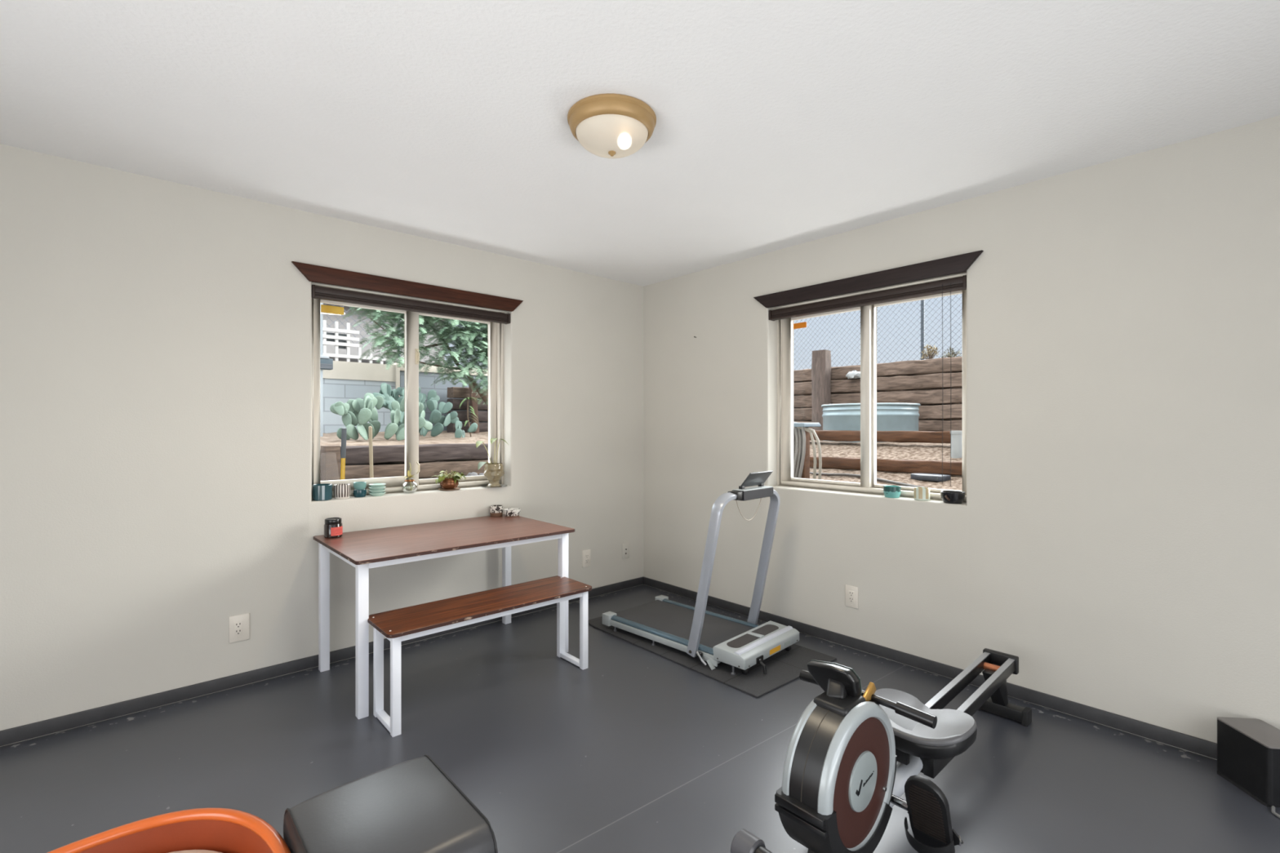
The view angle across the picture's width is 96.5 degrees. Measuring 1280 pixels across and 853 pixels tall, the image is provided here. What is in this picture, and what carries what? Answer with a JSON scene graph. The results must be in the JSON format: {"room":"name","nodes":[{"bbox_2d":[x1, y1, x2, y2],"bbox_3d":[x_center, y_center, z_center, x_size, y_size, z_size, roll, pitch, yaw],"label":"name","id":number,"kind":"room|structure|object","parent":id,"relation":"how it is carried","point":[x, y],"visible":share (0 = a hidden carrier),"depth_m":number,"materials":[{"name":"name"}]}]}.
{"room":"home gym","nodes":[
{"label":"home gym","id":0,"kind":"room"},
{"bbox_2d":[0,143,643,746],"bbox_3d":[-1.784,0.080,3.173,4.700,2.440,0.200,0,0,-42],"label":"wall","id":1,"kind":"structure","parent":0,"point":[156,334],"depth_m":2.75,"materials":[{"name":"paint"}]},
{"bbox_2d":[229,613,249,643],"bbox_3d":[-1.993,1.008,2.843,0.084,0.130,0.009,0,0,-42],"label":"wall outlet","id":2,"kind":"object","parent":1,"relation":"attached to","point":[239,625],"visible":1,"depth_m":2.84,"materials":[{"name":"plastic"}]},
{"bbox_2d":[234,621,242,635],"bbox_3d":[-1.995,1.008,2.837,0.034,0.068,0.004,0,0,-42],"label":"receptacle","id":3,"kind":"object","parent":2,"relation":"attached to","point":[237,624],"depth_m":2.84,"materials":[{"name":"plastic"}]},
{"bbox_2d":[0,577,643,746],"bbox_3d":[-1.717,1.264,3.090,4.688,0.060,0.013,0,0,-42],"label":"baseboard","id":4,"kind":"structure","parent":1,"relation":"attached to","point":[17,734],"depth_m":2.73,"materials":[{"name":"paint"}]},
{"bbox_2d":[311,484,332,501],"bbox_3d":[-1.745,0.366,3.138,0.098,0.084,0.098,0,0,-42],"label":"glass tumbler","id":5,"kind":"object","parent":1,"relation":"on","point":[320,492],"visible":1,"depth_m":3.10,"materials":[{"name":"glass"}]},
{"bbox_2d":[333,484,351,498],"bbox_3d":[-1.671,0.369,3.205,0.085,0.078,0.085,0,0,-42],"label":"striped cup","id":6,"kind":"object","parent":1,"relation":"on","point":[340,491],"visible":1,"depth_m":3.17,"materials":[{"name":"ceramic"}]},
{"bbox_2d":[353,488,366,497],"bbox_3d":[-1.603,0.386,3.268,0.069,0.044,0.069,0,0,-42],"label":"cup","id":7,"kind":"object","parent":1,"relation":"on","point":[357,493],"visible":0.89,"depth_m":3.24,"materials":[{"name":"teal ceramic"}]},
{"bbox_2d":[353,481,366,489],"bbox_3d":[-1.603,0.346,3.268,0.068,0.044,0.068,0,0,-42],"label":"cup","id":8,"kind":"object","parent":7,"relation":"on","point":[357,485],"visible":1,"depth_m":3.24,"materials":[{"name":"teal ceramic"}]},
{"bbox_2d":[368,491,386,496],"bbox_3d":[-1.533,0.399,3.334,0.092,0.018,0.092,0,0,-42],"label":"dish","id":9,"kind":"object","parent":1,"relation":"on","point":[384,492],"visible":0.9,"depth_m":3.30,"materials":[{"name":"green ceramic"}]},
{"bbox_2d":[368,488,386,493],"bbox_3d":[-1.533,0.383,3.334,0.092,0.018,0.092,0,0,-42],"label":"dish","id":10,"kind":"object","parent":9,"relation":"on","point":[384,490],"visible":0.85,"depth_m":3.30,"materials":[{"name":"green ceramic"}]},
{"bbox_2d":[368,486,386,490],"bbox_3d":[-1.533,0.366,3.334,0.092,0.018,0.092,0,0,-42],"label":"dish","id":11,"kind":"object","parent":10,"relation":"on","point":[370,487],"visible":0.87,"depth_m":3.30,"materials":[{"name":"green ceramic"}]},
{"bbox_2d":[368,483,385,487],"bbox_3d":[-1.533,0.350,3.334,0.092,0.018,0.092,0,0,-42],"label":"dish","id":12,"kind":"object","parent":11,"relation":"on","point":[373,485],"visible":1,"depth_m":3.31,"materials":[{"name":"green ceramic"}]},
{"bbox_2d":[291,261,523,311],"bbox_3d":[-1.312,-0.814,3.448,1.374,0.088,0.024,0,0,-42],"label":"crown molding","id":13,"kind":"structure","parent":1,"relation":"attached to","point":[315,273],"depth_m":3.35,"materials":[{"name":"brown wood"}]},
{"bbox_2d":[311,285,503,497],"bbox_3d":[-1.410,-0.185,3.568,1.195,1.190,0.104,0,0,-42],"label":"window","id":14,"kind":"structure","parent":1,"relation":"in","point":[495,330],"depth_m":3.54,"materials":[{"name":"beige plastic"}]},
{"bbox_2d":[311,284,510,324],"bbox_3d":[-1.337,-0.725,3.487,1.191,0.065,0.056,0,0,-42],"label":"window blind","id":15,"kind":"object","parent":14,"relation":"attached to","point":[317,292],"visible":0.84,"depth_m":3.40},
{"bbox_2d":[401,462,417,493],"bbox_3d":[-1.396,0.314,3.457,0.092,0.185,0.097,0,0,27],"label":"glass vase","id":16,"kind":"object","parent":1,"relation":"on","point":[409,474],"visible":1,"depth_m":3.45,"materials":[{"name":"glass"}]},
{"bbox_2d":[432,470,466,490],"bbox_3d":[-1.212,0.344,3.633,0.216,0.128,0.177,0,0,-42],"label":"potted plant","id":17,"kind":"object","parent":1,"relation":"on","point":[447,482],"visible":1,"depth_m":3.59,"materials":[{"name":"green plant"}]},
{"bbox_2d":[475,438,508,488],"bbox_3d":[-0.977,0.246,3.797,0.176,0.325,0.216,0,0,6],"label":"vase","id":18,"kind":"object","parent":1,"relation":"on","point":[494,472],"visible":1,"depth_m":3.78,"materials":[{"name":"beige ceramic"}]},
{"bbox_2d":[582,549,590,568],"bbox_3d":[-0.400,0.997,4.282,0.074,0.128,0.009,0,0,-42],"label":"wall outlet","id":19,"kind":"object","parent":1,"relation":"attached to","point":[585,553],"visible":1,"depth_m":4.28,"materials":[{"name":"plastic"}]},
{"bbox_2d":[585,553,588,563],"bbox_3d":[-0.398,0.997,4.280,0.034,0.068,0.004,0,0,-42],"label":"receptacle","id":20,"kind":"object","parent":19,"relation":"attached to","point":[586,554],"depth_m":4.28,"materials":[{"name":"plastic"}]},
{"bbox_2d":[622,542,629,559],"bbox_3d":[-0.112,0.995,4.539,0.072,0.122,0.013,0,0,-42],"label":"wall jack","id":21,"kind":"object","parent":1,"relation":"attached to","point":[625,547],"visible":1,"depth_m":4.54,"materials":[{"name":"paint"}]},
{"bbox_2d":[0,0,1279,286],"bbox_3d":[-0.074,-1.215,1.280,5.100,0.150,5.300,0,0,-42],"label":"ceiling","id":22,"kind":"structure","parent":0,"point":[780,124],"depth_m":1.99,"materials":[{"name":"paint"}]},
{"bbox_2d":[567,93,656,158],"bbox_3d":[-0.104,-1.069,2.120,0.330,0.141,0.330,0,0,-42],"label":"ceiling light","id":23,"kind":"object","parent":22,"relation":"attached to","point":[608,125],"visible":1,"depth_m":2.03,"materials":[{"name":"white glass"}]},
{"bbox_2d":[0,584,1279,852],"bbox_3d":[-0.074,1.360,1.280,5.100,0.120,5.300,0,0,-42],"label":"floor","id":24,"kind":"structure","parent":0,"point":[637,749],"depth_m":2.21,"materials":[{"name":"rubber"}]},
{"bbox_2d":[47,808,290,852],"bbox_3d":[-1.017,1.135,1.056,0.665,0.331,0.831,0,0,-42],"label":"armchair","id":25,"kind":"object","parent":24,"relation":"on","point":[198,830],"visible":1,"depth_m":1.41,"materials":[{"name":"orange plastic"}]},
{"bbox_2d":[168,849,222,852],"bbox_3d":[-1.017,1.087,1.056,0.576,0.126,0.742,0,0,-42],"label":"seat cushion","id":26,"kind":"object","parent":25,"relation":"on","point":[170,851],"depth_m":1.39,"materials":[{"name":"beige fabric"}]},
{"bbox_2d":[283,754,497,852],"bbox_3d":[-0.596,1.106,1.345,0.344,0.390,0.448,0,0,-42],"label":"ottoman","id":27,"kind":"object","parent":24,"relation":"on","point":[413,806],"visible":0.96,"depth_m":1.33,"materials":[{"name":"black leather"}]},
{"bbox_2d":[313,514,574,719],"bbox_3d":[-1.057,0.945,3.155,1.167,0.710,0.771,0,0,-42],"label":"dining table","id":28,"kind":"object","parent":24,"relation":"on","point":[364,550],"visible":0.9,"depth_m":3.01,"materials":[{"name":"red laminate"}]},
{"bbox_2d":[324,517,342,537],"bbox_3d":[-1.626,0.541,3.029,0.087,0.098,0.088,0,0,-42],"label":"candle jar","id":29,"kind":"object","parent":28,"relation":"on","point":[333,526],"visible":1,"depth_m":3.00,"materials":[{"name":"black glass"}]},
{"bbox_2d":[489,505,502,516],"bbox_3d":[-0.937,0.557,3.727,0.084,0.066,0.084,0,0,-42],"label":"patterned cup","id":30,"kind":"object","parent":28,"relation":"on","point":[495,510],"visible":1,"depth_m":3.69,"materials":[{"name":"white ceramic"}]},
{"bbox_2d":[503,507,520,516],"bbox_3d":[-0.835,0.568,3.726,0.108,0.045,0.108,0,0,-42],"label":"patterned bowl","id":31,"kind":"object","parent":28,"relation":"on","point":[511,512],"visible":1,"depth_m":3.69,"materials":[{"name":"white ceramic"}]},
{"bbox_2d":[367,575,591,737],"bbox_3d":[-0.748,1.081,2.825,1.062,0.438,0.327,0,0,-42],"label":"bench","id":32,"kind":"object","parent":24,"relation":"on","point":[397,625],"visible":0.94,"depth_m":2.67,"materials":[{"name":"brown wood"}]},
{"bbox_2d":[588,610,836,697],"bbox_3d":[0.368,1.295,3.475,0.725,0.010,1.425,0,0,-42],"label":"exercise mat","id":33,"kind":"object","parent":24,"relation":"on","point":[784,667],"visible":0.5,"depth_m":3.08,"materials":[{"name":"black rubber"}]},
{"bbox_2d":[602,471,799,675],"bbox_3d":[0.352,0.774,3.443,1.121,1.032,0.624,0,0,44],"label":"treadmill","id":34,"kind":"object","parent":33,"relation":"on","point":[714,638],"visible":1,"depth_m":3.26,"materials":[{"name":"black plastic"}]},
{"bbox_2d":[712,620,799,670],"bbox_3d":[0.650,1.200,3.151,0.203,0.072,0.555,0,0,44],"label":"hood","id":35,"kind":"object","parent":34,"relation":"attached to","point":[749,648],"depth_m":3.06,"materials":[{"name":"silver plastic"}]},
{"bbox_2d":[730,648,1031,852],"bbox_3d":[1.030,0.998,2.021,1.666,0.604,0.528,0,0,-42],"label":"rowing machine","id":36,"kind":"object","parent":24,"relation":"on","point":[842,781],"visible":1,"depth_m":1.61,"materials":[{"name":"black paint"}]},
{"bbox_2d":[1217,716,1279,807],"bbox_3d":[2.219,1.196,2.032,0.150,0.209,0.205,0,0,6],"label":"subwoofer","id":37,"kind":"object","parent":24,"relation":"on","point":[1248,749],"visible":1,"depth_m":2.02,"materials":[{"name":"black plastic"}]},
{"bbox_2d":[1271,805,1279,817],"bbox_3d":[2.189,1.294,1.861,0.183,0.010,0.065,0,0,39],"label":"power cord","id":38,"kind":"object","parent":24,"relation":"on","point":[1273,808],"visible":1,"depth_m":1.91,"materials":[{"name":"grey plastic"}]},
{"bbox_2d":[643,115,1279,759],"bbox_3d":[1.677,0.080,2.997,0.200,2.440,5.100,0,0,-42],"label":"wall","id":39,"kind":"structure","parent":0,"point":[1116,535],"depth_m":2.59,"materials":[{"name":"paint"}]},
{"bbox_2d":[845,584,857,608],"bbox_3d":[1.234,0.998,3.331,0.009,0.124,0.078,0,0,-42],"label":"wall outlet","id":40,"kind":"object","parent":39,"relation":"attached to","point":[851,592],"visible":1,"depth_m":3.33,"materials":[{"name":"plastic"}]},
{"bbox_2d":[848,590,853,603],"bbox_3d":[1.232,0.998,3.330,0.004,0.068,0.034,0,0,-42],"label":"receptacle","id":41,"kind":"object","parent":40,"relation":"attached to","point":[851,592],"depth_m":3.33,"materials":[{"name":"plastic"}]},
{"bbox_2d":[753,249,983,307],"bbox_3d":[1.228,-0.819,3.326,0.024,0.088,1.377,0,0,-42],"label":"crown molding","id":42,"kind":"structure","parent":39,"relation":"attached to","point":[958,264],"depth_m":3.20,"materials":[{"name":"brown wood"}]},
{"bbox_2d":[777,276,966,502],"bbox_3d":[1.355,-0.190,3.428,0.090,1.190,1.195,0,0,-42],"label":"window","id":43,"kind":"structure","parent":39,"relation":"in","point":[868,484],"depth_m":3.41,"materials":[{"name":"beige plastic"}]},
{"bbox_2d":[768,275,966,486],"bbox_3d":[1.269,-0.225,3.350,0.056,1.075,1.191,0,0,-42],"label":"window blind","id":44,"kind":"object","parent":43,"relation":"attached to","point":[959,283],"visible":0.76,"depth_m":3.15,"materials":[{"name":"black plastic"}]},
{"bbox_2d":[883,484,901,497],"bbox_3d":[1.417,0.372,3.212,0.093,0.062,0.093,0,0,-42],"label":"cup","id":45,"kind":"object","parent":39,"relation":"on","point":[890,491],"visible":1,"depth_m":3.18,"materials":[{"name":"teal ceramic"}]},
{"bbox_2d":[913,486,929,501],"bbox_3d":[1.526,0.369,3.092,0.080,0.067,0.080,0,0,-42],"label":"cup","id":46,"kind":"object","parent":39,"relation":"on","point":[922,494],"visible":1,"depth_m":3.06,"materials":[{"name":"ceramic"}]},
{"bbox_2d":[642,576,1217,759],"bbox_3d":[1.665,1.264,2.851,0.013,0.060,4.900,0,0,-42],"label":"baseboard","id":47,"kind":"structure","parent":39,"relation":"attached to","point":[1189,743],"depth_m":2.73,"materials":[{"name":"paint"}]},
{"bbox_2d":[940,490,965,503],"bbox_3d":[1.631,0.374,2.979,0.116,0.058,0.116,0,0,4],"label":"bowl","id":48,"kind":"object","parent":39,"relation":"on","point":[947,496],"visible":1,"depth_m":2.94,"materials":[{"name":"ceramic"}]},
{"label":"outside","id":49,"kind":"structure","parent":0,"visible":0},
{"bbox_2d":[793,374,948,431],"bbox_3d":[3.145,-0.215,6.951,0.080,1.030,6.000,0,0,-42],"label":"ground backfill","id":50,"kind":"structure","parent":49,"point":[918,375],"depth_m":6.67,"materials":[{"name":"soil"}]},
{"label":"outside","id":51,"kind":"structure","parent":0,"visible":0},
{"bbox_3d":[4.085,-0.935,9.685,5.260,0.580,12.000,0,0,-42],"label":"hill","id":52,"kind":"object","parent":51,"visible":0},
{"bbox_2d":[793,293,962,370],"bbox_3d":[4.755,-1.960,10.223,0.064,2.300,8.503,0,0,-42],"label":"fence","id":53,"kind":"object","parent":52,"relation":"on","point":[922,302],"visible":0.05,"depth_m":10.30,"materials":[{"name":"metal"}]},
{"bbox_2d":[921,344,939,359],"bbox_3d":[4.633,-1.152,9.130,0.304,0.310,0.302,0,0,-42],"label":"shrub","id":54,"kind":"object","parent":52,"relation":"on","point":[931,356],"visible":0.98,"depth_m":9.11,"materials":[{"name":"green plant"}]},
{"bbox_2d":[940,347,961,357],"bbox_3d":[4.866,-1.117,8.877,0.299,0.240,0.330,0,0,2],"label":"shrub","id":55,"kind":"object","parent":52,"relation":"on","point":[952,351],"visible":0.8,"depth_m":8.86,"materials":[{"name":"green plant"}]},
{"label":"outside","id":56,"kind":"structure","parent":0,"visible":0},
{"bbox_2d":[809,466,962,476],"bbox_3d":[1.445,0.505,5.145,0.065,0.390,5.600,0,0,-42],"label":"ground riser","id":57,"kind":"structure","parent":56,"point":[810,467],"depth_m":4.47,"materials":[{"name":"brown wood"}]},
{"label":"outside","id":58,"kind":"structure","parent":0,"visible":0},
{"bbox_2d":[797,440,962,462],"bbox_3d":[2.278,0.205,5.897,2.260,0.202,5.600,0,0,-42],"label":"terrace","id":59,"kind":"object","parent":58,"point":[887,450],"visible":0.07,"depth_m":4.93,"materials":[{"name":"beige gravel"}]},
{"bbox_2d":[811,349,831,430],"bbox_3d":[2.317,-0.407,7.301,0.169,1.095,0.202,0,0,-42],"label":"timber","id":60,"kind":"object","parent":59,"relation":"on","point":[821,359],"visible":0.77,"depth_m":7.24,"materials":[{"name":"brown wood"}]},
{"bbox_2d":[821,403,920,442],"bbox_3d":[2.394,-0.027,5.962,0.960,0.383,0.960,0,0,-42],"label":"tank","id":61,"kind":"object","parent":59,"relation":"on","point":[843,416],"visible":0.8,"depth_m":5.59,"materials":[{"name":"silver metal"}]},
{"bbox_2d":[794,430,950,443],"bbox_3d":[2.190,0.098,5.144,0.112,0.108,4.200,0,0,-42],"label":"timber","id":62,"kind":"object","parent":59,"relation":"on","point":[927,437],"visible":0.23,"depth_m":5.03,"materials":[{"name":"brown wood"}]},
{"bbox_2d":[793,419,962,431],"bbox_3d":[3.027,0.003,6.843,0.212,0.135,5.600,0,0,-42],"label":"timber","id":63,"kind":"object","parent":59,"relation":"on","point":[935,425],"visible":0.08,"depth_m":6.37,"materials":[{"name":"brown wood"}]},
{"bbox_2d":[793,404,962,420],"bbox_3d":[3.027,-0.150,6.843,0.232,0.170,5.600,0,0,-42],"label":"timber","id":64,"kind":"object","parent":63,"relation":"on","point":[926,412],"visible":0.14,"depth_m":6.40,"materials":[{"name":"brown wood"}]},
{"bbox_2d":[793,387,962,408],"bbox_3d":[3.027,-0.323,6.843,0.212,0.175,5.600,0,0,-42],"label":"timber","id":65,"kind":"object","parent":64,"relation":"on","point":[931,397],"visible":0.33,"depth_m":6.65,"materials":[{"name":"brown wood"}]},
{"bbox_2d":[793,372,962,395],"bbox_3d":[3.027,-0.497,6.843,0.232,0.175,5.600,0,0,-42],"label":"timber","id":66,"kind":"object","parent":65,"relation":"on","point":[929,381],"visible":0.33,"depth_m":6.69,"materials":[{"name":"brown wood"}]},
{"bbox_2d":[793,356,962,382],"bbox_3d":[3.027,-0.670,6.843,0.212,0.170,5.600,0,0,-42],"label":"timber","id":67,"kind":"object","parent":66,"relation":"on","point":[912,367],"visible":0.3,"depth_m":6.66,"materials":[{"name":"brown wood"}]},
{"bbox_2d":[845,370,860,378],"bbox_3d":[2.647,-0.632,7.042,0.100,0.104,0.220,0,0,-42],"label":"rag","id":68,"kind":"object","parent":67,"relation":"attached to","point":[854,374],"visible":0.91,"depth_m":7.02,"materials":[{"name":"white fabric"}]},
{"bbox_2d":[951,431,962,457],"bbox_3d":[2.446,0.177,4.412,0.088,0.275,0.088,0,0,-42],"label":"drain pipe","id":69,"kind":"object","parent":59,"relation":"on","point":[956,436],"visible":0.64,"depth_m":4.38,"materials":[{"name":"white plastic"}]},
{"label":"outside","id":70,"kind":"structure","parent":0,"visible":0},
{"bbox_2d":[797,467,962,490],"bbox_3d":[1.519,0.436,4.134,1.050,0.154,5.200,0,0,-42],"label":"yard","id":71,"kind":"structure","parent":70,"point":[956,482],"depth_m":4.24,"materials":[{"name":"beige gravel"}]},
{"bbox_2d":[793,422,821,479],"bbox_3d":[1.246,0.206,4.524,0.248,0.458,0.275,0,0,-42],"label":"hanger","id":72,"kind":"object","parent":71,"relation":"on","point":[806,471],"visible":0.4,"depth_m":4.46,"materials":[{"name":"white"}]},
{"bbox_2d":[793,422,822,479],"bbox_3d":[1.229,0.204,4.483,0.053,0.473,0.438,0,0,-42],"label":"garden hose","id":73,"kind":"object","parent":72,"relation":"hanging from","point":[797,465],"visible":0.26,"depth_m":4.42,"materials":[{"name":"beige rubber"}]},
{"bbox_2d":[795,470,934,488],"bbox_3d":[1.698,0.417,4.137,0.150,0.088,1.646,0,0,-23],"label":"hose","id":74,"kind":"object","parent":71,"relation":"on","point":[811,473],"visible":0.49,"depth_m":4.17,"materials":[{"name":"rubber"}]},
{"bbox_2d":[796,456,962,475],"bbox_3d":[1.737,0.315,4.735,0.112,0.116,4.200,0,0,-42],"label":"timber","id":75,"kind":"object","parent":71,"relation":"on","point":[837,463],"visible":0.23,"depth_m":4.39,"materials":[{"name":"brown wood"}]},
{"bbox_2d":[910,473,950,481],"bbox_3d":[2.079,0.370,4.094,0.188,0.040,0.247,0,0,-42],"label":"plastic sheet","id":76,"kind":"object","parent":71,"relation":"on","point":[922,477],"visible":0.89,"depth_m":4.02,"materials":[{"name":"plastic"}]},
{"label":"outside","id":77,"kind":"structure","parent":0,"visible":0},
{"bbox_2d":[320,449,488,480],"bbox_3d":[-1.975,0.532,4.728,6.100,0.695,0.035,0,0,-42],"label":"ground backfill","id":78,"kind":"structure","parent":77,"point":[320,450],"depth_m":4.58,"materials":[{"name":"soil"}]},
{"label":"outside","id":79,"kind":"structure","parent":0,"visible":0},
{"bbox_2d":[320,431,488,449],"bbox_3d":[-2.634,0.118,5.457,6.100,0.138,2.070,0,0,-42],"label":"bank","id":80,"kind":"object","parent":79,"point":[444,437],"visible":0.13,"depth_m":5.41,"materials":[{"name":"soil"}]},
{"bbox_2d":[320,302,333,436],"bbox_3d":[-3.016,-0.670,5.429,0.155,1.600,0.120,0,0,-42],"label":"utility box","id":81,"kind":"object","parent":80,"relation":"on","point":[326,363],"visible":0.52,"depth_m":5.40,"materials":[{"name":"grey metal"}]},
{"bbox_2d":[320,355,329,358],"bbox_3d":[-3.027,-0.652,5.418,0.124,0.035,0.120,0,0,-42],"label":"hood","id":82,"kind":"object","parent":81,"relation":"attached to","point":[321,356],"depth_m":5.38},
{"bbox_2d":[323,360,399,433],"bbox_3d":[-4.039,-0.245,5.420,3.365,0.890,0.210,0,0,-42],"label":"wall","id":83,"kind":"structure","parent":80,"relation":"on","point":[347,380],"depth_m":6.16,"materials":[{"name":"paint"}]},
{"bbox_2d":[329,392,432,440],"bbox_3d":[-2.349,-0.080,5.257,0.889,0.438,0.387,0,0,-28],"label":"cactus","id":84,"kind":"object","parent":80,"relation":"on","point":[351,412],"visible":0.77,"depth_m":5.12,"materials":[{"name":"green plant"}]},
{"bbox_2d":[372,382,458,436],"bbox_3d":[-2.289,-0.161,5.849,0.901,0.556,0.338,0,0,-42],"label":"cactus","id":85,"kind":"object","parent":80,"relation":"on","point":[388,395],"visible":0.6,"depth_m":5.88,"materials":[{"name":"green plant"}]},
{"bbox_2d":[343,306,488,406],"bbox_3d":[-2.106,-0.658,6.070,1.997,1.660,0.919,0,0,-42],"label":"feathery tree","id":86,"kind":"object","parent":80,"relation":"on","point":[474,331],"visible":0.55,"depth_m":6.03,"materials":[{"name":"green plant"}]},
{"bbox_2d":[391,362,488,431],"bbox_3d":[-2.405,-0.260,6.960,1.146,0.920,0.185,0,0,-42],"label":"wall","id":87,"kind":"structure","parent":80,"relation":"on","point":[425,381],"depth_m":6.83,"materials":[{"name":"paint"}]},
{"bbox_2d":[454,420,477,437],"bbox_3d":[-1.797,0.049,5.906,0.155,0.207,0.185,0,0,21],"label":"pear","id":88,"kind":"object","parent":80,"relation":"on","point":[459,433],"visible":0.89,"depth_m":5.90,"materials":[{"name":"green plant"}]},
{"bbox_2d":[446,422,488,432],"bbox_3d":[-1.775,0.028,7.155,1.250,0.136,0.181,0,0,-42],"label":"timber","id":89,"kind":"object","parent":80,"relation":"on","point":[483,427],"visible":0.16,"depth_m":6.79,"materials":[{"name":"brown wood"}]},
{"bbox_2d":[447,410,488,422],"bbox_3d":[-1.775,-0.111,7.155,1.250,0.138,0.182,0,0,-42],"label":"timber","id":90,"kind":"object","parent":89,"relation":"on","point":[462,415],"visible":0.19,"depth_m":6.81,"materials":[{"name":"brown wood"}]},
{"bbox_2d":[447,398,488,410],"bbox_3d":[-1.776,-0.248,7.155,1.250,0.137,0.181,0,0,-42],"label":"timber","id":91,"kind":"object","parent":90,"relation":"on","point":[455,402],"visible":0.22,"depth_m":6.77,"materials":[{"name":"brown wood"}]},
{"bbox_2d":[447,386,488,399],"bbox_3d":[-1.776,-0.387,7.155,1.250,0.136,0.182,0,0,-42],"label":"timber","id":92,"kind":"object","parent":91,"relation":"on","point":[452,392],"visible":0.21,"depth_m":6.74,"materials":[{"name":"brown wood"}]},
{"bbox_2d":[458,396,480,436],"bbox_3d":[-1.727,-0.071,5.875,0.191,0.445,0.231,0,0,13],"label":"shrub","id":93,"kind":"object","parent":80,"relation":"on","point":[467,398],"visible":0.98,"depth_m":5.94,"materials":[{"name":"green plant"}]},
{"bbox_2d":[468,383,479,433],"bbox_3d":[-1.966,-0.195,6.781,0.122,0.616,0.066,0,0,-42],"label":"timber","id":94,"kind":"object","parent":80,"relation":"on","point":[473,404],"visible":0.62,"depth_m":6.76,"materials":[{"name":"brown wood"}]},
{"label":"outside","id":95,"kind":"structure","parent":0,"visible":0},
{"bbox_3d":[-4.815,-0.100,10.036,10.000,0.020,7.550,0,0,-42],"label":"ground","id":96,"kind":"structure","parent":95,"visible":0},
{"bbox_2d":[323,303,403,358],"bbox_3d":[-4.753,-1.300,8.475,2.404,2.400,0.060,0,0,-42],"label":"fence","id":97,"kind":"object","parent":96,"relation":"on","point":[323,304],"visible":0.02,"depth_m":8.80,"materials":[{"name":"metal"}]},
{"bbox_2d":[323,320,404,364],"bbox_3d":[-3.872,-0.750,7.910,1.450,1.300,0.090,0,0,-42],"label":"fence","id":98,"kind":"object","parent":96,"relation":"on","point":[335,339],"visible":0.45,"depth_m":7.76,"materials":[{"name":"white paint"}]},
{"bbox_2d":[323,302,448,364],"bbox_3d":[-7.606,-1.410,11.187,7.800,2.420,1.500,0,0,-42],"label":"house","id":99,"kind":"structure","parent":96,"relation":"on","point":[330,348],"depth_m":12.09,"materials":[{"name":"grey paint"}]},
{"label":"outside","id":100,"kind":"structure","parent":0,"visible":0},
{"bbox_3d":[-2.044,0.860,3.760,4.700,0.020,0.980,0,0,-42],"label":"yard","id":101,"kind":"structure","parent":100,"visible":0},
{"bbox_2d":[320,445,341,480],"bbox_3d":[-2.295,0.505,4.240,0.119,0.710,0.126,0,0,-42],"label":"timber","id":102,"kind":"object","parent":101,"relation":"on","point":[331,464],"visible":0.38,"depth_m":4.20,"materials":[{"name":"beige wood"}]},
{"bbox_2d":[340,427,346,479],"bbox_3d":[-2.026,0.437,3.896,0.120,0.844,0.149,0,0,-42],"label":"shovel","id":103,"kind":"object","parent":101,"relation":"on","point":[344,431],"visible":0.26,"depth_m":3.85,"materials":[{"name":"grey plastic"}]},
{"bbox_2d":[368,426,373,478],"bbox_3d":[-1.916,0.431,4.118,0.200,0.856,0.065,0,0,-42],"label":"rake","id":104,"kind":"object","parent":101,"relation":"on","point":[370,428],"visible":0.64,"depth_m":4.08,"materials":[{"name":"brown wood"}]},
{"bbox_3d":[-1.533,0.524,4.686,2.500,0.167,0.212,0,0,-42],"label":"timber","id":105,"kind":"object","parent":101,"relation":"on","visible":0},
{"bbox_2d":[340,459,488,479],"bbox_3d":[-1.512,0.369,4.994,2.055,0.141,0.181,0,0,-42],"label":"timber","id":106,"kind":"object","parent":105,"relation":"on","point":[428,469],"visible":0.38,"depth_m":4.65,"materials":[{"name":"brown wood"}]},
{"bbox_2d":[340,443,488,464],"bbox_3d":[-1.515,0.228,4.998,2.055,0.146,0.181,0,0,-42],"label":"timber","id":107,"kind":"object","parent":106,"relation":"on","point":[355,455],"visible":0.51,"depth_m":4.66,"materials":[{"name":"brown wood"}]},
{"bbox_2d":[466,471,477,475],"bbox_3d":[-1.400,0.418,4.757,0.097,0.066,0.068,0,0,-42],"label":"rock","id":108,"kind":"object","parent":105,"relation":"on","point":[471,473],"visible":0.48,"depth_m":4.74,"materials":[{"name":"white stone"}]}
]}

